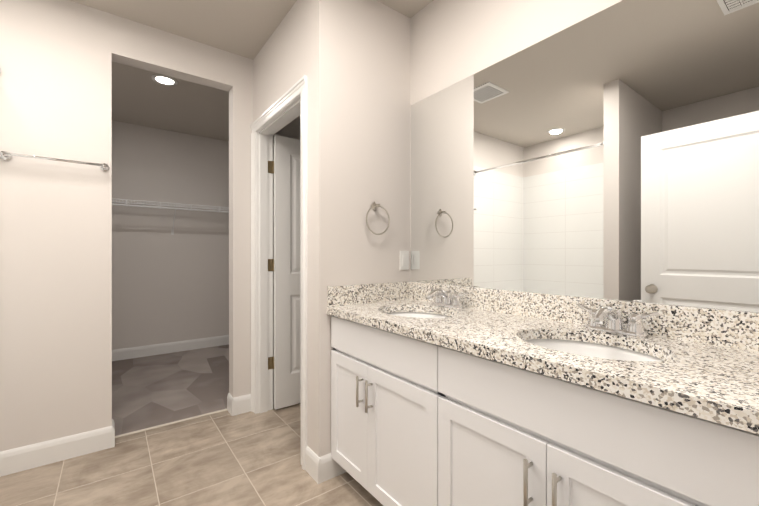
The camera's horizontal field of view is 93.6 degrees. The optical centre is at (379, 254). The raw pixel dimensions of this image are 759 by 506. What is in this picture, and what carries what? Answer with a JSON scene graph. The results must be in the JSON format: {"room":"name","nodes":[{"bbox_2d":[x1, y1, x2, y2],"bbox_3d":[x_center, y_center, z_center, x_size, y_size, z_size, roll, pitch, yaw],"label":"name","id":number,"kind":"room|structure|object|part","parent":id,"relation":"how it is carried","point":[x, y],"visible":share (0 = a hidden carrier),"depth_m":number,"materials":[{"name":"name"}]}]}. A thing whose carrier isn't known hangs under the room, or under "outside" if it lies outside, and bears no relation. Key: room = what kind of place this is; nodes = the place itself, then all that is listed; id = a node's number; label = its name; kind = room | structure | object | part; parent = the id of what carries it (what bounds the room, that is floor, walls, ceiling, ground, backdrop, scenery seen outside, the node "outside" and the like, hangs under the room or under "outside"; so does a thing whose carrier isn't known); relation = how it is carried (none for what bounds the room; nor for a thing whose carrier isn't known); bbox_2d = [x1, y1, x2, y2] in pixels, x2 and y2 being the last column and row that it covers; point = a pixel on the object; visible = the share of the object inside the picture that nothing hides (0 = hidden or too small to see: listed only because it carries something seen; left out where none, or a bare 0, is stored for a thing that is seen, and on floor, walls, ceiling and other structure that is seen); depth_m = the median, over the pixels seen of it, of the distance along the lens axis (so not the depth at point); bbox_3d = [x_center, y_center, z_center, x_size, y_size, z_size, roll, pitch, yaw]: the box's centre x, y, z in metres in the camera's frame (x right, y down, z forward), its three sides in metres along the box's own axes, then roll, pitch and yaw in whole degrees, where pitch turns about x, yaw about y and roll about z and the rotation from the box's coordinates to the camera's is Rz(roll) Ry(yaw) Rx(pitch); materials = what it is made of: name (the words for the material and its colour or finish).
{"room":"bathroom","nodes":[
{"label":"bathroom","id":0,"kind":"room"},
{"bbox_2d":[0,0,299,451],"bbox_3d":[-1.401,-0.146,2.383,3.945,2.610,0.115,0,0,-37],"label":"wall","id":1,"kind":"structure","parent":0,"point":[57,57],"depth_m":2.04,"materials":[{"name":"white paint"}]},
{"bbox_2d":[0,151,108,170],"bbox_3d":[-1.785,-0.520,1.975,0.459,0.048,0.072,0,0,-37],"label":"bar","id":2,"kind":"object","parent":1,"relation":"attached to","point":[6,155],"visible":1,"depth_m":1.93,"materials":[{"name":"silver metal"}]},
{"bbox_2d":[0,426,111,476],"bbox_3d":[-1.813,1.097,1.993,0.505,0.125,0.014,0,0,-37],"label":"baseboard","id":3,"kind":"structure","parent":1,"relation":"attached to","point":[19,459],"depth_m":1.99,"materials":[{"name":"white wood"}]},
{"bbox_2d":[112,419,114,446],"bbox_3d":[-1.641,1.097,2.195,0.014,0.125,0.129,0,0,-37],"label":"baseboard","id":4,"kind":"structure","parent":1,"relation":"attached to","point":[113,434],"depth_m":2.14,"materials":[{"name":"white wood"}]},
{"bbox_2d":[227,393,233,415],"bbox_3d":[-1.092,1.097,2.608,0.014,0.125,0.129,0,0,-37],"label":"baseboard","id":5,"kind":"structure","parent":1,"relation":"attached to","point":[230,404],"depth_m":2.58,"materials":[{"name":"white wood"}]},
{"bbox_2d":[234,394,250,415],"bbox_3d":[-0.994,1.097,2.610,0.144,0.125,0.014,0,0,-37],"label":"baseboard","id":6,"kind":"structure","parent":1,"relation":"attached to","point":[242,404],"depth_m":2.60,"materials":[{"name":"white wood"}]},
{"bbox_2d":[274,135,300,409],"bbox_3d":[-0.474,0.132,2.871,0.756,2.030,0.177,0,0,-36],"label":"door","id":7,"kind":"structure","parent":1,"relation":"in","point":[287,348],"depth_m":2.69,"materials":[{"name":"white wood"}]},
{"bbox_2d":[112,344,228,435],"bbox_3d":[-1.775,1.206,3.533,2.400,0.104,2.170,0,0,-37],"label":"floor carpet","id":8,"kind":"object","parent":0,"point":[153,390],"visible":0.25,"depth_m":3.09,"materials":[{"name":"grey carpet"}]},
{"bbox_2d":[112,120,228,349],"bbox_3d":[-2.382,-0.148,4.338,2.400,2.610,0.150,0,0,-37],"label":"wall","id":9,"kind":"structure","parent":0,"point":[167,287],"depth_m":4.17,"materials":[{"name":"white paint"}]},
{"bbox_2d":[112,335,228,360],"bbox_3d":[-2.333,1.095,4.274,2.170,0.125,0.014,0,0,-37],"label":"baseboard","id":10,"kind":"structure","parent":9,"relation":"attached to","point":[146,350],"depth_m":4.17,"materials":[{"name":"white wood"}]},
{"bbox_2d":[112,198,228,234],"bbox_3d":[-2.243,-0.404,4.152,2.160,0.342,0.314,0,0,-37],"label":"wire closet shelf","id":11,"kind":"object","parent":9,"relation":"attached to","point":[218,209],"visible":0.48,"depth_m":3.98,"materials":[{"name":"white metal"}]},
{"bbox_2d":[0,403,382,505],"bbox_3d":[-0.390,1.211,1.143,4.065,0.100,3.315,0,0,-37],"label":"floor","id":12,"kind":"structure","parent":0,"point":[226,458],"depth_m":1.89,"materials":[{"name":"beige tile"}]},
{"bbox_2d":[115,408,226,437],"bbox_3d":[-1.406,1.156,2.455,0.701,0.007,0.028,0,0,-37],"label":"threshold","id":13,"kind":"object","parent":12,"relation":"on","point":[162,425],"depth_m":2.43,"materials":[{"name":"beige wood"}]},
{"bbox_2d":[326,313,758,505],"bbox_3d":[0.443,0.735,1.361,0.590,0.852,1.628,0,0,-37],"label":"bathroom vanity","id":14,"kind":"object","parent":12,"relation":"on","point":[447,395],"depth_m":1.03,"materials":[{"name":"white wood"}]},
{"bbox_3d":[-0.145,0.776,1.727,0.019,0.557,0.332,0,0,-37],"label":"door","id":15,"kind":"part","parent":14,"relation":"part of","materials":[{"name":"white wood"}]},
{"bbox_3d":[0.083,0.777,1.424,0.019,0.557,0.422,0,0,-37],"label":"door","id":16,"kind":"part","parent":14,"relation":"part of","materials":[{"name":"white wood"}]},
{"bbox_3d":[0.329,0.777,1.098,0.019,0.557,0.387,0,0,-37],"label":"door","id":17,"kind":"part","parent":14,"relation":"part of","materials":[{"name":"white wood"}]},
{"bbox_2d":[326,297,758,428],"bbox_3d":[0.447,0.290,1.364,0.580,0.038,1.628,0,0,-37],"label":"countertop","id":18,"kind":"structure","parent":14,"relation":"on","point":[720,380],"depth_m":1.04,"materials":[{"name":"beige stone"}]},
{"bbox_2d":[386,312,448,317],"bbox_3d":[0.182,0.388,1.713,0.402,0.158,0.500,0,0,-37],"label":"sink","id":19,"kind":"object","parent":18,"relation":"in","point":[405,314],"depth_m":1.89,"materials":[{"name":"white ceramic"}]},
{"bbox_2d":[426,288,467,308],"bbox_3d":[0.305,0.221,1.806,0.179,0.098,0.248,0,0,-37],"label":"faucet","id":20,"kind":"object","parent":18,"relation":"on","point":[443,299],"depth_m":1.80,"materials":[{"name":"silver metal"}]},
{"bbox_2d":[524,339,663,361],"bbox_3d":[0.642,0.389,1.102,0.402,0.158,0.500,0,0,-37],"label":"sink","id":21,"kind":"object","parent":18,"relation":"in","point":[597,348],"depth_m":1.23,"materials":[{"name":"white ceramic"}]},
{"bbox_2d":[578,303,659,337],"bbox_3d":[0.766,0.222,1.196,0.179,0.098,0.248,0,0,-37],"label":"faucet","id":22,"kind":"object","parent":18,"relation":"on","point":[613,327],"depth_m":1.19,"materials":[{"name":"silver metal"}]},
{"bbox_3d":[0.589,0.777,0.752,0.019,0.557,0.475,0,0,-37],"label":"door","id":23,"kind":"part","parent":14,"relation":"part of","materials":[{"name":"white wood"}]},
{"bbox_2d":[70,0,432,140],"bbox_3d":[-1.043,-1.500,2.006,4.065,0.100,5.485,0,0,-37],"label":"ceiling","id":24,"kind":"structure","parent":0,"point":[243,28],"depth_m":2.43,"materials":[{"name":"beige paint"}]},
{"bbox_2d":[151,74,177,85],"bbox_3d":[-1.786,-1.447,2.964,0.190,0.007,0.190,0,0,-37],"label":"recessed light","id":25,"kind":"object","parent":24,"relation":"in","point":[153,77],"depth_m":2.96,"materials":[{"name":"white"}]},
{"bbox_3d":[-1.786,-1.448,2.964,0.132,0.001,0.132,0,0,-37],"label":"closet recessed ceiling light lens","id":26,"kind":"part","parent":25,"relation":"part of","materials":[{"name":"white plastic"}]},
{"bbox_2d":[253,0,308,446],"bbox_3d":[-0.613,-0.146,2.318,0.115,2.610,0.938,0,0,-37],"label":"wall","id":27,"kind":"structure","parent":0,"point":[281,64],"depth_m":2.14,"materials":[{"name":"white paint"}]},
{"bbox_2d":[268,161,273,369],"bbox_3d":[-0.806,0.079,2.652,0.046,1.550,0.012,0,0,-37],"label":"toilet room jamb hinges","id":28,"kind":"object","parent":27,"relation":"attached to","point":[270,264],"visible":1,"depth_m":2.65,"materials":[{"name":"brown metal"}]},
{"bbox_2d":[251,75,306,469],"bbox_3d":[-0.618,0.097,2.325,0.159,2.125,0.910,0,0,-37],"label":"door frame","id":29,"kind":"structure","parent":27,"relation":"attached to","point":[292,93],"depth_m":2.60,"materials":[{"name":"white wood"}]},
{"bbox_2d":[305,446,320,483],"bbox_3d":[-0.350,1.097,1.863,0.014,0.125,0.152,0,0,-37],"label":"baseboard","id":30,"kind":"structure","parent":27,"relation":"attached to","point":[312,464],"depth_m":1.85,"materials":[{"name":"white wood"}]},
{"bbox_2d":[319,453,346,482],"bbox_3d":[-0.239,1.097,1.861,0.160,0.125,0.014,0,0,-37],"label":"baseboard","id":31,"kind":"structure","parent":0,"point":[331,468],"depth_m":1.84,"materials":[{"name":"white wood"}]},
{"bbox_2d":[309,0,409,456],"bbox_3d":[0.233,-0.146,2.296,1.440,2.610,0.115,0,0,-37],"label":"wall","id":32,"kind":"structure","parent":0,"point":[359,107],"depth_m":1.93,"materials":[{"name":"white paint"}]},
{"bbox_2d":[366,202,389,234],"bbox_3d":[-0.016,-0.205,2.005,0.167,0.192,0.050,0,0,-37],"label":"towel ring","id":33,"kind":"object","parent":32,"relation":"attached to","point":[374,205],"visible":0.96,"depth_m":2.00,"materials":[{"name":"silver metal"}]},
{"bbox_2d":[400,251,408,269],"bbox_3d":[0.151,0.035,2.156,0.070,0.114,0.008,0,0,-37],"label":"electrical outlet plate","id":34,"kind":"object","parent":32,"relation":"attached to","point":[404,260],"visible":1,"depth_m":2.15,"materials":[{"name":"white plastic"}]},
{"bbox_2d":[327,281,409,304],"bbox_3d":[-0.043,0.217,2.001,0.555,0.106,0.020,0,0,-37],"label":"backsplash","id":35,"kind":"structure","parent":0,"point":[393,291],"depth_m":1.97,"materials":[{"name":"beige stone"}]},
{"bbox_2d":[410,0,758,312],"bbox_3d":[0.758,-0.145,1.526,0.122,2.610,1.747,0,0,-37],"label":"mirror","id":36,"kind":"object","parent":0,"point":[611,152],"depth_m":1.36,"materials":[{"name":"clear glass"}]},
{"bbox_2d":[410,281,758,348],"bbox_3d":[0.671,0.218,1.532,0.020,0.106,1.628,0,0,-37],"label":"backsplash","id":37,"kind":"structure","parent":0,"relation":"attached to","point":[739,329],"depth_m":1.22,"materials":[{"name":"beige stone"}]}
]}

